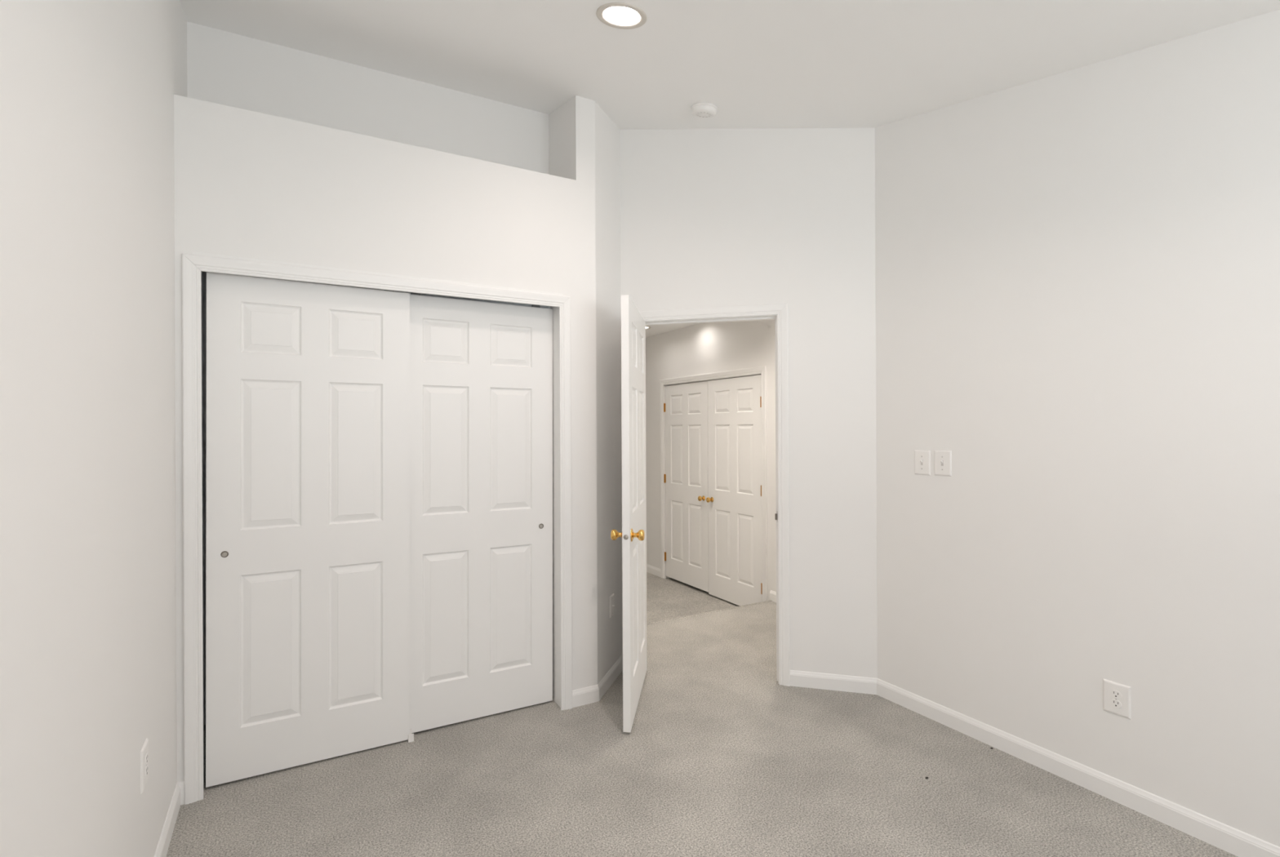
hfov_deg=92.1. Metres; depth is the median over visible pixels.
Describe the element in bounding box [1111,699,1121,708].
socket
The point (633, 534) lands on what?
door
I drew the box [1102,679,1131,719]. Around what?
wall outlet
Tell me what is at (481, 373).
door
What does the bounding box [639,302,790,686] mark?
door frame
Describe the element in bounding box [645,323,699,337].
ceiling
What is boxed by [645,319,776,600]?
wall
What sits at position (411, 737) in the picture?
floor guide
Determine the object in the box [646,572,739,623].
floor
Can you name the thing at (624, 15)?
recessed light
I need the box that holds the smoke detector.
[690,102,718,117]
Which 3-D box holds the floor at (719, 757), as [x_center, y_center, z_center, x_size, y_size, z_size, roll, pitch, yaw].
[0.800,1.553,1.711,4.042,0.307,5.520,0,0,-30]
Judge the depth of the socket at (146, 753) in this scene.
1.79 m
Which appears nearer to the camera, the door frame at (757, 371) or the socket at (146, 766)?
the socket at (146, 766)
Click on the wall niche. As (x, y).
(224, 68)
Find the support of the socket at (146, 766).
attached to the wall outlet at (144, 751)
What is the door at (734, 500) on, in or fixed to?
in the wall at (700, 348)
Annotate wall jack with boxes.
[609,593,614,617]
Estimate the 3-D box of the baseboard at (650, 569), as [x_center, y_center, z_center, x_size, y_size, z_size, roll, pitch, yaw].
[1.007,1.445,5.144,0.012,0.245,5.330,0,0,-30]
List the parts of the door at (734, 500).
knob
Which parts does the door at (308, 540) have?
finger pull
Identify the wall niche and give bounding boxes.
[186,21,549,174]
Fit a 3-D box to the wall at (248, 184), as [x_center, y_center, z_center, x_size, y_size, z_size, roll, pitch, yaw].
[-0.962,-0.114,3.074,2.112,3.456,0.510,0,0,-30]
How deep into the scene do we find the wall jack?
3.42 m
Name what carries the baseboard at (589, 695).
attached to the wall at (248, 184)
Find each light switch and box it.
[914,449,930,475]
[934,450,951,476]
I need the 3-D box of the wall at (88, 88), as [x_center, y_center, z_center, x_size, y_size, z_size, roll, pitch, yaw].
[-0.876,-0.136,0.679,0.120,3.501,5.390,0,0,-30]
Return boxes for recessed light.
[595,2,647,29]
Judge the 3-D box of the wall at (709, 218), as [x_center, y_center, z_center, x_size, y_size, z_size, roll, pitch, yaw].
[0.574,-0.118,3.507,1.628,3.451,0.115,0,0,15]
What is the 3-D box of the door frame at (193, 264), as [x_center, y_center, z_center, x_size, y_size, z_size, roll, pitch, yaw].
[-1.070,0.368,2.784,1.586,2.093,0.153,0,0,-30]
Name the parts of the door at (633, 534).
knob, knob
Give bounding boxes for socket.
[145,752,147,765]
[145,764,148,777]
[1111,689,1121,698]
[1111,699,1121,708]
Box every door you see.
[205,271,409,787]
[409,292,552,733]
[610,294,647,733]
[663,381,708,592]
[706,374,762,605]
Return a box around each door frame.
[182,251,572,804]
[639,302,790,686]
[659,365,767,601]
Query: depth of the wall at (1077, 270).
2.37 m
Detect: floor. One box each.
[165,600,1237,856]
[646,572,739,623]
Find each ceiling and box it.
[179,0,1279,129]
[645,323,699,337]
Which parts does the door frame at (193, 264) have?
casing, head casing, casing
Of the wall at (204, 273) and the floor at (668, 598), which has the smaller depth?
the wall at (204, 273)
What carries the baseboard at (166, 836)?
attached to the wall at (88, 88)
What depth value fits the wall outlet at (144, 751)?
1.77 m
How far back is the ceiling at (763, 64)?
2.52 m
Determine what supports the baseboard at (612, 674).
attached to the wall at (248, 184)
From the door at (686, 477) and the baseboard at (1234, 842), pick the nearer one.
the baseboard at (1234, 842)
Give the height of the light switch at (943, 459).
0.120 m
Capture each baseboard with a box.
[154,782,180,856]
[177,684,599,805]
[597,653,622,701]
[646,564,776,603]
[790,670,877,694]
[876,678,1279,856]
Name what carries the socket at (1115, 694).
attached to the wall outlet at (1117, 700)
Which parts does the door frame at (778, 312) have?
head casing, casing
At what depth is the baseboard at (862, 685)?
3.31 m
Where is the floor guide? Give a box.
[407,728,413,742]
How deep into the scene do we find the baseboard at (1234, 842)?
2.38 m
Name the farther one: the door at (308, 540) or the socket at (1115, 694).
the door at (308, 540)
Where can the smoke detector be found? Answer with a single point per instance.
(702, 109)
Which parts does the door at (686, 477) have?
knob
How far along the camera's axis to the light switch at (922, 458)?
3.02 m
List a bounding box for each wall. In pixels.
[0,0,186,856]
[173,94,622,782]
[202,271,550,725]
[619,127,877,678]
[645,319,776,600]
[875,8,1279,847]
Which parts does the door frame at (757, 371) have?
casing, head casing, casing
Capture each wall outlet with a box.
[140,738,148,794]
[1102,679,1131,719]

